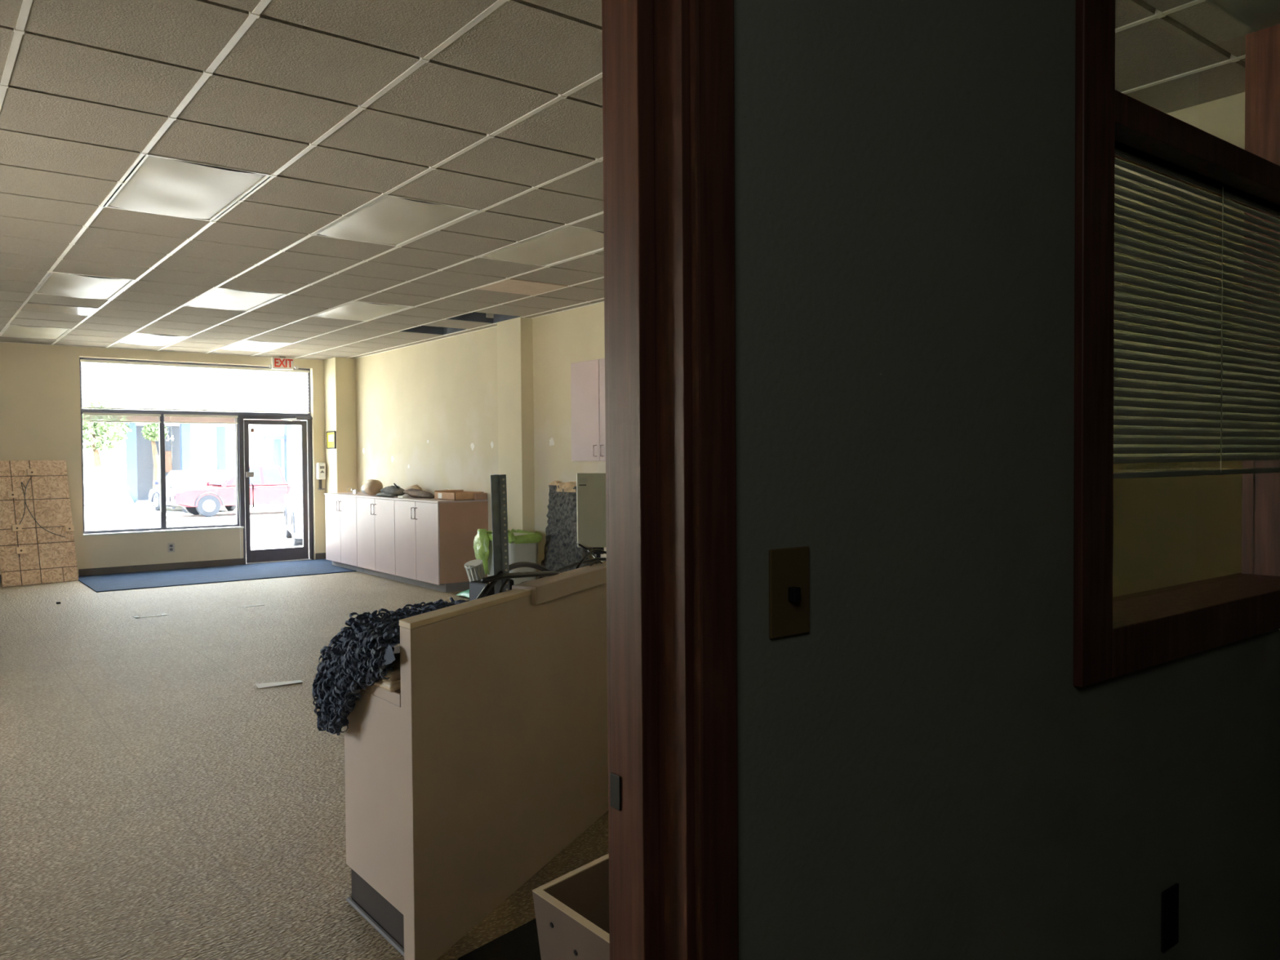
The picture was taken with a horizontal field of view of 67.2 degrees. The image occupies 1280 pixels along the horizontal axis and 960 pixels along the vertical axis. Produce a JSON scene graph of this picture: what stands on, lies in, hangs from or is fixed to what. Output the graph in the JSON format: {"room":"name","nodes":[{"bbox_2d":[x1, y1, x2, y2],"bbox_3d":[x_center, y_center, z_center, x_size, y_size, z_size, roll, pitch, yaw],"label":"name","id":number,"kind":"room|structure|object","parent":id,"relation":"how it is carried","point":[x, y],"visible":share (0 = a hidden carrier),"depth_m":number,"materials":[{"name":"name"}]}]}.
{"room":"back office","nodes":[
{"label":"back office","id":0,"kind":"room"},
{"bbox_2d":[0,335,325,574],"bbox_3d":[-7.409,-0.493,12.444,7.470,3.500,0.170,-1,2,-38],"label":"wall","id":1,"kind":"structure","parent":0,"point":[40,407],"depth_m":12.46,"materials":[{"name":"beige paint"}]},
{"bbox_2d":[80,411,164,533],"bbox_3d":[-6.923,-0.106,12.876,0.979,1.602,0.050,-1,2,-38],"label":"window","id":2,"kind":"structure","parent":1,"relation":"in","point":[162,520],"depth_m":12.94,"materials":[{"name":"brown metal"}]},
{"bbox_2d":[83,412,161,511],"bbox_3d":[-6.879,-0.221,12.830,0.920,1.330,0.054,-1,2,-38],"label":"window blind","id":3,"kind":"object","parent":2,"relation":"attached to","point":[100,415],"visible":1,"depth_m":12.82,"materials":[{"name":"white plastic"}]},
{"bbox_2d":[78,558,244,576],"bbox_3d":[-6.458,1.185,13.094,2.049,0.100,0.012,-1,2,-38],"label":"baseboard","id":4,"kind":"structure","parent":1,"relation":"attached to","point":[102,571],"depth_m":13.04,"materials":[{"name":"rubber"}]},
{"bbox_2d":[83,526,244,536],"bbox_3d":[-6.451,0.696,13.126,1.999,0.020,0.075,-1,2,-38],"label":"trim","id":5,"kind":"structure","parent":1,"relation":"attached to","point":[234,527],"depth_m":13.06,"materials":[{"name":"white plastic"}]},
{"bbox_2d":[167,542,174,552],"bbox_3d":[-6.397,0.923,13.137,0.085,0.125,0.008,-1,2,-38],"label":"power outlet","id":6,"kind":"object","parent":1,"relation":"attached to","point":[171,546],"visible":1,"depth_m":13.13,"materials":[{"name":"white plastic"}]},
{"bbox_2d":[79,357,311,415],"bbox_3d":[-6.126,-1.279,13.470,3.014,0.703,0.050,-1,2,-38],"label":"window","id":7,"kind":"structure","parent":1,"relation":"in","point":[80,358],"depth_m":13.36,"materials":[{"name":"brown metal"}]},
{"bbox_2d":[80,359,310,413],"bbox_3d":[-6.095,-1.280,13.421,2.964,0.632,0.035,-1,2,-38],"label":"window blind","id":8,"kind":"object","parent":7,"relation":"attached to","point":[81,360],"visible":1,"depth_m":13.31,"materials":[{"name":"white plastic"}]},
{"bbox_2d":[161,413,239,529],"bbox_3d":[-6.142,-0.126,13.479,0.995,1.602,0.050,-1,2,-38],"label":"window","id":9,"kind":"structure","parent":1,"relation":"in","point":[237,465],"depth_m":13.43,"materials":[{"name":"brown metal"}]},
{"bbox_2d":[163,413,241,558],"bbox_3d":[-6.077,0.109,13.407,0.960,2.030,0.129,-1,2,-38],"label":"window blind","id":10,"kind":"object","parent":9,"relation":"attached to","point":[190,416],"visible":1,"depth_m":13.42,"materials":[{"name":"white plastic"}]},
{"bbox_2d":[237,414,313,564],"bbox_3d":[-5.328,0.127,14.098,1.040,2.150,0.090,-1,2,-38],"label":"trim","id":11,"kind":"structure","parent":1,"relation":"attached to","point":[241,417],"depth_m":14.00,"materials":[{"name":"brown metal"}]},
{"bbox_2d":[243,417,312,563],"bbox_3d":[-5.235,0.127,14.080,1.015,2.110,0.163,-1,2,-38],"label":"door","id":12,"kind":"structure","parent":1,"relation":"in","point":[294,553],"depth_m":14.08,"materials":[{"name":"brown metal"}]},
{"bbox_2d":[245,558,311,564],"bbox_3d":[-5.293,1.194,14.093,0.915,0.018,0.190,-1,2,-38],"label":"trim","id":13,"kind":"structure","parent":1,"relation":"attached to","point":[306,558],"depth_m":14.05,"materials":[{"name":"metal"}]},
{"bbox_2d":[316,462,325,489],"bbox_3d":[-4.746,-0.058,14.332,0.115,0.400,0.103,-1,2,-38],"label":"soap dispenser","id":14,"kind":"object","parent":1,"relation":"attached to","point":[321,467],"visible":1,"depth_m":14.30,"materials":[{"name":"white plastic"}]},
{"bbox_2d":[326,431,336,448],"bbox_3d":[-4.548,-0.589,14.175,0.019,0.257,0.340,-1,2,-38],"label":"framed notice","id":15,"kind":"object","parent":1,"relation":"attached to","point":[331,435],"visible":1,"depth_m":14.16,"materials":[{"name":"yellow paper"}]},
{"bbox_2d":[327,431,334,447],"bbox_3d":[-4.546,-0.589,14.176,0.010,0.223,0.304,-1,2,-38],"label":"print","id":16,"kind":"object","parent":15,"relation":"attached to","point":[331,435],"depth_m":14.16},
{"bbox_2d":[0,571,608,959],"bbox_3d":[-3.379,1.413,7.195,7.570,0.120,13.520,-1,2,-38],"label":"floor","id":17,"kind":"structure","parent":0,"point":[157,802],"depth_m":4.50,"materials":[{"name":"carpet"}]},
{"bbox_2d":[0,460,78,586],"bbox_3d":[-7.485,0.515,11.915,0.419,1.513,0.820,1,2,43],"label":"board","id":18,"kind":"object","parent":17,"relation":"on","point":[37,544],"visible":1,"depth_m":11.91,"materials":[{"name":"brown wood"}]},
{"bbox_2d":[133,613,168,617],"bbox_3d":[-4.725,1.310,9.299,0.290,0.003,0.140,-1,2,-38],"label":"paper strip","id":19,"kind":"object","parent":17,"relation":"on","point":[164,614],"visible":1,"depth_m":9.26,"materials":[{"name":"white paper"}]},
{"bbox_2d":[78,558,356,592],"bbox_3d":[-5.457,1.230,12.709,3.285,0.011,1.817,-1,2,-38],"label":"carpet","id":20,"kind":"object","parent":17,"relation":"on","point":[175,577],"visible":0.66,"depth_m":12.49,"materials":[{"name":"blue carpet"}]},
{"bbox_2d":[244,604,264,607],"bbox_3d":[-3.964,1.291,9.892,0.200,0.003,0.050,-1,2,-38],"label":"paper strip","id":21,"kind":"object","parent":17,"relation":"on","point":[260,604],"visible":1,"depth_m":9.90,"materials":[{"name":"white paper"}]},
{"bbox_2d":[255,680,302,688],"bbox_3d":[-2.403,1.356,6.418,0.288,0.011,0.101,-1,2,-30],"label":"paper sheet","id":22,"kind":"object","parent":17,"relation":"on","point":[277,683],"visible":1,"depth_m":6.40,"materials":[{"name":"white paper"}]},
{"bbox_2d":[324,494,363,573],"bbox_3d":[-3.837,0.710,13.263,0.657,1.003,1.168,-1,2,-38],"label":"base cabinet","id":23,"kind":"object","parent":17,"relation":"on","point":[340,512],"visible":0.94,"depth_m":13.05,"materials":[{"name":"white laminate"}]},
{"bbox_2d":[356,497,402,582],"bbox_3d":[-3.107,0.727,12.317,0.657,1.003,1.218,-1,2,-38],"label":"base cabinet","id":24,"kind":"object","parent":17,"relation":"on","point":[375,519],"visible":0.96,"depth_m":12.11,"materials":[{"name":"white laminate"}]},
{"bbox_2d":[394,500,488,592],"bbox_3d":[-2.372,0.745,11.362,0.657,1.003,1.188,-1,2,-38],"label":"base cabinet","id":25,"kind":"object","parent":17,"relation":"on","point":[434,541],"visible":0.98,"depth_m":10.94,"materials":[{"name":"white laminate"}]},
{"bbox_2d":[324,492,488,502],"bbox_3d":[-3.093,0.215,12.305,0.630,0.020,3.600,-1,2,-38],"label":"countertop","id":26,"kind":"structure","parent":25,"relation":"on","point":[344,494],"depth_m":11.56,"materials":[{"name":"laminate"}]},
{"bbox_2d":[346,486,356,493],"bbox_3d":[-3.967,0.139,13.234,0.138,0.098,0.100,-1,2,-38],"label":"ring","id":27,"kind":"object","parent":26,"relation":"on","point":[354,491],"visible":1,"depth_m":13.23,"materials":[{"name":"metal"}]},
{"bbox_2d":[360,479,382,494],"bbox_3d":[-3.572,0.093,12.731,0.215,0.209,0.534,-1,2,-38],"label":"hat","id":28,"kind":"object","parent":26,"relation":"on","point":[371,486],"visible":0.98,"depth_m":12.54,"materials":[{"name":"fabric"}]},
{"bbox_2d":[376,492,395,497],"bbox_3d":[-3.192,0.183,12.064,0.101,0.054,0.501,-1,2,-38],"label":"strap","id":29,"kind":"object","parent":26,"relation":"on","point":[383,494],"visible":1,"depth_m":11.99,"materials":[{"name":"grey fabric"}]},
{"bbox_2d":[380,485,404,496],"bbox_3d":[-3.159,0.136,12.342,0.243,0.134,0.513,-1,2,-38],"label":"glove","id":30,"kind":"object","parent":26,"relation":"on","point":[392,489],"visible":0.75,"depth_m":12.20,"materials":[{"name":"grey fabric"}]},
{"bbox_2d":[397,495,408,497],"bbox_3d":[-2.882,0.205,11.704,0.070,0.025,0.150,-1,2,-38],"label":"pad","id":31,"kind":"object","parent":26,"relation":"on","point":[398,496],"visible":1,"depth_m":11.66,"materials":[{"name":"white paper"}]},
{"bbox_2d":[404,484,422,490],"bbox_3d":[-2.904,0.130,12.380,0.183,0.142,0.355,-1,2,-38],"label":"rag","id":32,"kind":"object","parent":26,"relation":"on","point":[414,486],"visible":0.43,"depth_m":12.30,"materials":[{"name":"beige fabric"}]},
{"bbox_2d":[403,488,434,498],"bbox_3d":[-2.693,0.159,11.774,0.219,0.108,0.834,-1,2,-38],"label":"belt","id":33,"kind":"object","parent":26,"relation":"on","point":[412,492],"visible":0.98,"depth_m":11.64,"materials":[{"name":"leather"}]},
{"bbox_2d":[434,489,484,500],"bbox_3d":[-2.109,0.173,11.207,0.372,0.100,0.520,-1,2,-38],"label":"tray","id":34,"kind":"object","parent":26,"relation":"on","point":[451,495],"visible":1,"depth_m":11.03,"materials":[{"name":"cardboard"}]},
{"bbox_2d":[474,493,486,499],"bbox_3d":[-1.832,0.188,11.054,0.140,0.075,0.048,-1,2,-38],"label":"wood offcut","id":35,"kind":"object","parent":26,"relation":"on","point":[477,495],"visible":1,"depth_m":11.03,"materials":[{"name":"brown laminate"}]},
{"bbox_2d":[456,589,469,598],"bbox_3d":[-1.688,1.184,10.433,0.450,0.167,0.650,-1,2,-38],"label":"plastic sheet","id":36,"kind":"object","parent":17,"relation":"on","point":[466,593],"visible":0.14,"depth_m":10.38,"materials":[{"name":"plastic"}]},
{"bbox_2d":[344,560,608,959],"bbox_3d":[-0.594,0.894,3.731,0.642,1.042,1.851,0,1,21],"label":"reception desk","id":37,"kind":"object","parent":17,"relation":"on","point":[489,758],"visible":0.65,"depth_m":3.12,"materials":[{"name":"beige laminate"}]},
{"bbox_2d":[358,645,400,706],"bbox_3d":[-0.629,0.624,3.760,0.555,0.038,1.812,0,1,21],"label":"countertop","id":38,"kind":"structure","parent":37,"relation":"on","point":[394,697],"depth_m":2.90,"materials":[{"name":"beige laminate"}]},
{"bbox_2d":[373,653,400,692],"bbox_3d":[-0.711,0.591,3.057,0.248,0.060,0.397,1,2,37],"label":"folded cloth","id":39,"kind":"object","parent":37,"relation":"on","point":[393,684],"visible":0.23,"depth_m":2.86,"materials":[{"name":"beige fabric"}]},
{"bbox_2d":[311,596,469,735],"bbox_3d":[-0.757,0.622,3.447,0.581,0.395,1.235,0,1,21],"label":"pile","id":40,"kind":"object","parent":37,"relation":"on","point":[362,655],"visible":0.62,"depth_m":3.04,"materials":[{"name":"black fabric"}]},
{"bbox_2d":[498,578,510,592],"bbox_3d":[-0.472,0.417,3.478,0.015,0.148,0.261,0,1,14],"label":"cable","id":41,"kind":"object","parent":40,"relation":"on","point":[505,582],"visible":0.27,"depth_m":3.42,"materials":[{"name":"black rubber"}]},
{"bbox_2d":[464,559,485,582],"bbox_3d":[-0.597,0.453,3.656,0.070,0.306,0.162,1,2,36],"label":"tube","id":42,"kind":"object","parent":37,"relation":"on","point":[474,569],"visible":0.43,"depth_m":3.60,"materials":[{"name":"white plastic"}]},
{"bbox_2d":[469,578,514,600],"bbox_3d":[-0.544,0.489,3.542,0.102,0.240,0.152,1,2,36],"label":"case","id":43,"kind":"object","parent":37,"relation":"on","point":[476,587],"visible":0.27,"depth_m":3.49,"materials":[{"name":"plastic"}]},
{"bbox_2d":[490,474,509,594],"bbox_3d":[-0.506,0.294,3.503,0.099,0.632,0.082,-1,2,-38],"label":"post","id":44,"kind":"object","parent":37,"relation":"on","point":[498,482],"visible":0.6,"depth_m":3.47,"materials":[{"name":"metal"}]},
{"bbox_2d":[475,561,552,599],"bbox_3d":[-0.455,0.387,3.599,0.055,0.155,0.603,0,2,26],"label":"cable","id":45,"kind":"object","parent":37,"relation":"on","point":[487,588],"visible":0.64,"depth_m":3.59,"materials":[{"name":"black rubber"}]},
{"bbox_2d":[480,571,559,582],"bbox_3d":[-0.414,0.366,3.623,0.084,0.078,0.581,0,2,27],"label":"cable","id":46,"kind":"object","parent":37,"relation":"on","point":[531,574],"visible":0.87,"depth_m":3.48,"materials":[{"name":"black rubber"}]},
{"bbox_2d":[537,557,606,578],"bbox_3d":[-0.242,0.372,4.103,0.051,0.057,0.672,0,2,30],"label":"cable","id":47,"kind":"object","parent":37,"relation":"on","point":[601,559],"visible":0.52,"depth_m":4.06,"materials":[{"name":"black rubber"}]},
{"bbox_2d":[575,548,606,568],"bbox_3d":[-0.161,0.356,4.215,0.032,0.114,0.467,0,2,33],"label":"cable","id":48,"kind":"object","parent":37,"relation":"on","point":[587,554],"visible":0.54,"depth_m":4.11,"materials":[{"name":"black rubber"}]},
{"bbox_2d":[576,472,606,563],"bbox_3d":[-0.139,0.276,4.432,0.300,0.616,0.143,-1,1,-5],"label":"metal box","id":49,"kind":"object","parent":37,"relation":"on","point":[590,486],"visible":0.41,"depth_m":4.35,"materials":[{"name":"grey metal"}]},
{"bbox_2d":[577,542,597,564],"bbox_3d":[-0.219,0.339,4.260,0.058,0.109,0.238,-1,1,-20],"label":"cable","id":50,"kind":"object","parent":49,"relation":"hanging from","point":[580,544],"visible":0.55,"depth_m":4.34,"materials":[{"name":"black rubber"}]},
{"bbox_2d":[590,560,602,565],"bbox_3d":[-0.195,0.384,4.104,0.022,0.081,0.176,0,2,32],"label":"cable","id":51,"kind":"object","parent":37,"relation":"on","point":[599,561],"visible":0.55,"depth_m":4.11,"materials":[{"name":"black rubber"}]},
{"bbox_2d":[457,918,541,959],"bbox_3d":[0.001,1.431,2.710,1.250,0.008,1.349,-1,2,-38],"label":"floor mat","id":52,"kind":"object","parent":17,"relation":"on","point":[522,943],"visible":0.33,"depth_m":2.93,"materials":[{"name":"black rubber"}]},
{"bbox_2d":[532,853,609,959],"bbox_3d":[0.071,1.209,2.390,0.468,0.444,0.520,-1,2,-38],"label":"open box","id":53,"kind":"object","parent":52,"relation":"on","point":[571,909],"visible":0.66,"depth_m":2.44,"materials":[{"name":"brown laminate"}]},
{"bbox_2d":[473,528,542,584],"bbox_3d":[-1.352,0.884,9.800,0.504,0.785,0.676,-1,2,-38],"label":"rubbish bin","id":54,"kind":"object","parent":17,"relation":"on","point":[522,544],"visible":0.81,"depth_m":9.65,"materials":[{"name":"grey plastic"}]},
{"bbox_2d":[541,480,589,573],"bbox_3d":[-0.736,0.645,9.584,0.216,1.264,0.763,-1,2,-38],"label":"carpet slab","id":55,"kind":"object","parent":17,"relation":"on","point":[562,550],"visible":0.54,"depth_m":9.64,"materials":[{"name":"grey carpet"}]},
{"bbox_2d":[355,302,606,578],"bbox_3d":[-1.204,-0.490,10.428,0.102,3.500,10.600,-1,2,-38],"label":"wall","id":56,"kind":"structure","parent":0,"point":[427,413],"depth_m":11.50,"materials":[{"name":"paint"}]},
{"bbox_2d":[315,552,325,559],"bbox_3d":[-4.523,1.143,14.241,0.666,0.100,0.271,0,1,20],"label":"baseboard","id":57,"kind":"structure","parent":56,"relation":"attached to","point":[322,555],"depth_m":14.38,"materials":[{"name":"rubber"}]},
{"bbox_2d":[324,357,357,493],"bbox_3d":[-4.449,-0.309,14.319,0.300,3.000,0.480,-1,2,-38],"label":"column","id":58,"kind":"structure","parent":56,"relation":"attached to","point":[340,377],"depth_m":14.13,"materials":[{"name":"beige paint"}]},
{"bbox_2d":[497,316,534,532],"bbox_3d":[-1.342,-0.239,10.412,0.150,3.000,0.504,-1,2,-38],"label":"column","id":59,"kind":"structure","parent":56,"relation":"attached to","point":[514,335],"depth_m":10.25,"materials":[{"name":"beige paint"}]},
{"bbox_2d":[570,358,605,461],"bbox_3d":[-0.229,-0.569,8.788,0.351,1.062,1.015,-1,2,-38],"label":"upper cabinet","id":60,"kind":"object","parent":56,"relation":"attached to","point":[587,377],"visible":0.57,"depth_m":8.87,"materials":[{"name":"laminate"}]},
{"bbox_2d":[0,0,1253,359],"bbox_3d":[-3.362,-1.637,7.070,7.370,0.021,13.250,-1,2,-38],"label":"ceiling","id":61,"kind":"structure","parent":0,"point":[91,83],"depth_m":4.47,"materials":[{"name":"tile"}]},
{"bbox_2d":[0,324,71,339],"bbox_3d":[-6.962,-1.730,11.070,0.610,0.133,1.212,-1,2,-38],"label":"ceiling light","id":62,"kind":"object","parent":61,"relation":"attached to","point":[11,331],"visible":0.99,"depth_m":10.95,"materials":[{"name":"white plastic"}]},
{"bbox_2d":[21,302,97,315],"bbox_3d":[-5.663,-1.668,9.387,0.582,0.016,0.576,-1,2,-38],"label":"ceiling light","id":63,"kind":"object","parent":61,"relation":"attached to","point":[31,307],"visible":0.94,"depth_m":9.35,"materials":[{"name":"white plastic"}]},
{"bbox_2d":[34,271,134,299],"bbox_3d":[-4.742,-1.679,8.190,0.610,0.132,1.212,-1,2,-38],"label":"ceiling light","id":64,"kind":"object","parent":61,"relation":"attached to","point":[57,283],"visible":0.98,"depth_m":8.08,"materials":[{"name":"white plastic"}]},
{"bbox_2d":[115,333,188,346],"bbox_3d":[-5.995,-1.757,11.814,0.610,0.130,1.212,-1,2,-38],"label":"ceiling light","id":65,"kind":"object","parent":61,"relation":"attached to","point":[140,339],"visible":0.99,"depth_m":11.70,"materials":[{"name":"white plastic"}]},
{"bbox_2d":[103,152,271,221],"bbox_3d":[-2.522,-1.629,5.311,0.610,0.127,1.212,-1,2,-38],"label":"ceiling light","id":66,"kind":"object","parent":61,"relation":"attached to","point":[160,184],"visible":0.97,"depth_m":5.21,"materials":[{"name":"white plastic"}]},
{"bbox_2d":[183,287,285,311],"bbox_3d":[-3.776,-1.705,8.935,0.610,0.129,1.212,-1,2,-38],"label":"ceiling light","id":67,"kind":"object","parent":61,"relation":"attached to","point":[219,298],"visible":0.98,"depth_m":8.85,"materials":[{"name":"white plastic"}]},
{"bbox_2d":[219,339,292,351],"bbox_3d":[-5.029,-1.781,12.559,0.610,0.131,1.212,-1,2,-38],"label":"ceiling light","id":68,"kind":"object","parent":61,"relation":"attached to","point":[244,345],"visible":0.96,"depth_m":12.46,"materials":[{"name":"white plastic"}]},
{"bbox_2d":[268,356,298,369],"bbox_3d":[-5.139,-1.686,13.858,0.431,0.185,0.087,-1,2,-38],"label":"exit sign","id":69,"kind":"object","parent":61,"relation":"hanging from","point":[281,362],"visible":1,"depth_m":13.85,"materials":[{"name":"white plastic"}]},
{"bbox_2d":[311,300,413,321],"bbox_3d":[-2.809,-1.728,9.679,0.610,0.133,1.212,-1,2,-38],"label":"ceiling light","id":70,"kind":"object","parent":61,"relation":"attached to","point":[357,310],"visible":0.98,"depth_m":9.55,"materials":[{"name":"white plastic"}]},
{"bbox_2d":[314,194,479,246],"bbox_3d":[-1.556,-1.650,6.055,0.610,0.133,1.212,-1,2,-38],"label":"ceiling light","id":71,"kind":"object","parent":61,"relation":"attached to","point":[396,220],"visible":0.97,"depth_m":5.94,"materials":[{"name":"white plastic"}]},
{"bbox_2d":[400,311,519,334],"bbox_3d":[-2.035,-1.783,10.664,0.580,0.120,1.788,-1,2,-38],"label":"ceiling opening","id":72,"kind":"object","parent":61,"relation":"in","point":[474,316],"depth_m":10.54,"materials":[{"name":"black"}]},
{"bbox_2d":[485,313,493,318],"bbox_3d":[-1.597,-1.871,10.238,0.080,0.290,0.020,-1,2,-38],"label":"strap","id":73,"kind":"object","parent":61,"relation":"hanging from","point":[488,315],"visible":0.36,"depth_m":10.23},
{"bbox_2d":[477,278,568,295],"bbox_3d":[-1.028,-1.678,8.368,0.582,0.016,0.576,-1,2,-38],"label":"ceiling panel","id":74,"kind":"object","parent":61,"relation":"attached to","point":[512,285],"visible":1,"depth_m":8.33,"materials":[{"name":"beige"}]},
{"bbox_2d":[480,225,604,266],"bbox_3d":[-0.590,-1.677,6.800,0.610,0.129,1.212,-1,2,-38],"label":"ceiling light","id":75,"kind":"object","parent":61,"relation":"attached to","point":[567,242],"visible":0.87,"depth_m":6.74,"materials":[{"name":"white plastic"}]},
{"bbox_2d":[0,0,1245,359],"bbox_3d":[-3.362,-1.635,7.071,7.370,0.026,13.250,-1,2,-38],"label":"ceiling grid","id":76,"kind":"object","parent":61,"relation":"attached to","point":[19,31],"depth_m":4.82,"materials":[{"name":"white metal"}]},
{"bbox_2d":[733,0,1279,959],"bbox_3d":[0.401,-0.290,1.535,6.520,3.500,0.150,-1,2,-38],"label":"wall","id":77,"kind":"structure","parent":0,"point":[924,772],"depth_m":1.50,"materials":[{"name":"grey paint"}]},
{"bbox_2d":[601,0,738,959],"bbox_3d":[-0.343,0.379,0.974,1.090,2.200,0.182,-1,2,-38],"label":"door frame","id":78,"kind":"structure","parent":77,"relation":"in","point":[668,87],"depth_m":1.20,"materials":[{"name":"red wood"}]},
{"bbox_2d":[768,546,809,639],"bbox_3d":[0.204,0.150,1.285,0.075,0.118,0.018,-1,2,-38],"label":"light switch","id":79,"kind":"object","parent":77,"relation":"attached to","point":[788,567],"visible":1,"depth_m":1.28,"materials":[{"name":"beige plastic"}]},
{"bbox_2d":[1160,883,1178,952],"bbox_3d":[1.099,0.907,1.996,0.070,0.125,0.006,-1,2,-38],"label":"wall plate","id":80,"kind":"object","parent":77,"relation":"attached to","point":[1170,896],"visible":1,"depth_m":1.99,"materials":[{"name":"black plastic"}]},
{"bbox_2d":[1073,0,1279,687],"bbox_3d":[1.252,-0.461,2.196,1.318,1.642,0.198,-1,2,-38],"label":"window","id":81,"kind":"structure","parent":77,"relation":"in","point":[1114,637],"depth_m":1.84,"materials":[{"name":"red wood"}]},
{"bbox_2d":[1113,140,1279,479],"bbox_3d":[1.271,-0.362,2.175,1.083,0.703,0.041,-1,2,-38],"label":"window blind","id":82,"kind":"object","parent":81,"relation":"attached to","point":[1163,411],"visible":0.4,"depth_m":2.14,"materials":[{"name":"beige plastic"}]},
{"bbox_2d":[1112,92,1244,597],"bbox_3d":[2.465,-0.385,4.892,1.050,3.500,2.650,-1,2,-38],"label":"wall","id":83,"kind":"structure","parent":0,"point":[1167,531],"depth_m":4.18,"materials":[{"name":"beige paint"}]},
{"label":"outside","id":84,"kind":"structure","parent":0,"visible":0},
{"bbox_2d":[130,502,284,511],"bbox_3d":[-13.593,0.951,42.259,190.000,0.280,4.500,-1,2,-38],"label":"sidewalk","id":85,"kind":"structure","parent":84,"point":[149,507],"depth_m":37.38,"materials":[{"name":"concrete"}]},
{"bbox_2d":[82,400,132,466],"bbox_3d":[-20.791,-0.948,36.757,2.475,4.153,2.473,-1,2,-38],"label":"street tree","id":86,"kind":"object","parent":85,"relation":"on","point":[98,437],"visible":0.56,"depth_m":36.60,"materials":[{"name":"green plant"}]},
{"bbox_2d":[141,422,168,488],"bbox_3d":[-19.232,-0.631,38.191,0.994,3.428,1.034,-1,2,-38],"label":"street tree","id":87,"kind":"object","parent":85,"relation":"on","point":[150,431],"visible":0.75,"depth_m":38.09,"materials":[{"name":"green plant"}]},
{"bbox_2d":[81,361,307,502],"bbox_3d":[-23.501,-3.640,38.578,50.000,9.220,3.100,-1,2,-38],"label":"building","id":88,"kind":"structure","parent":85,"relation":"on","point":[195,446],"depth_m":42.37,"materials":[{"name":"white paint"}]},
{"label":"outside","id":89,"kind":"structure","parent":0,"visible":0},
{"bbox_2d":[148,506,293,548],"bbox_3d":[-5.412,1.269,31.651,190.000,0.230,22.300,-1,2,-38],"label":"street","id":90,"kind":"structure","parent":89,"point":[267,524],"depth_m":29.14,"materials":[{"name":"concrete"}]},
{"bbox_2d":[83,466,152,533],"bbox_3d":[-10.799,0.643,18.057,2.190,1.750,4.535,-2,2,-43],"label":"car","id":91,"kind":"object","parent":90,"relation":"on","point":[107,501],"visible":0.22,"depth_m":17.37,"materials":[{"name":"white paint"}]},
{"bbox_2d":[136,500,146,508],"bbox_3d":[-9.285,0.460,17.926,0.160,0.140,0.140,-2,2,-43],"label":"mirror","id":92,"kind":"object","parent":91,"relation":"attached to","point":[143,504],"depth_m":17.87,"materials":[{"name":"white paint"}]},
{"bbox_2d":[148,470,235,512],"bbox_3d":[-16.531,0.388,35.734,4.103,1.500,2.090,1,2,41],"label":"hatchback","id":93,"kind":"object","parent":90,"relation":"on","point":[175,478],"visible":0.38,"depth_m":34.90,"materials":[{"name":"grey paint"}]},
{"bbox_2d":[165,465,293,516],"bbox_3d":[-13.430,0.342,33.345,5.435,1.660,2.190,-1,2,-38],"label":"car","id":94,"kind":"object","parent":90,"relation":"on","point":[270,486],"visible":0.59,"depth_m":32.27,"materials":[{"name":"red paint"}]},
{"bbox_2d":[165,496,170,502],"bbox_3d":[-15.541,0.626,31.723,0.070,0.160,0.760,-1,2,-38],"label":"grille","id":95,"kind":"object","parent":94,"relation":"attached to","point":[167,498],"depth_m":31.63,"materials":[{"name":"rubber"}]},
{"bbox_2d":[221,482,226,487],"bbox_3d":[-13.748,0.161,31.815,0.140,0.140,0.160,-1,2,-38],"label":"mirror","id":96,"kind":"object","parent":94,"relation":"attached to","point":[224,484],"depth_m":31.78,"materials":[{"name":"white paint"}]},
{"bbox_2d":[283,478,302,546],"bbox_3d":[-7.085,0.685,22.087,2.140,1.420,4.583,-1,1,-23],"label":"sedan","id":97,"kind":"object","parent":90,"relation":"on","point":[292,517],"visible":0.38,"depth_m":20.77,"materials":[{"name":"white paint"}]},
{"bbox_2d":[284,494,292,501],"bbox_3d":[-7.559,0.382,20.672,0.160,0.140,0.140,-1,1,-23],"label":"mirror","id":98,"kind":"object","parent":97,"relation":"on","point":[286,497],"depth_m":20.61,"materials":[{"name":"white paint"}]},
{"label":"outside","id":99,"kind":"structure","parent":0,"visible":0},
{"bbox_2d":[250,545,302,550],"bbox_3d":[-1.735,1.207,18.681,100.000,0.220,2.730,-1,2,-38],"label":"sidewalk","id":100,"kind":"structure","parent":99,"point":[300,545],"depth_m":16.79,"materials":[{"name":"concrete"}]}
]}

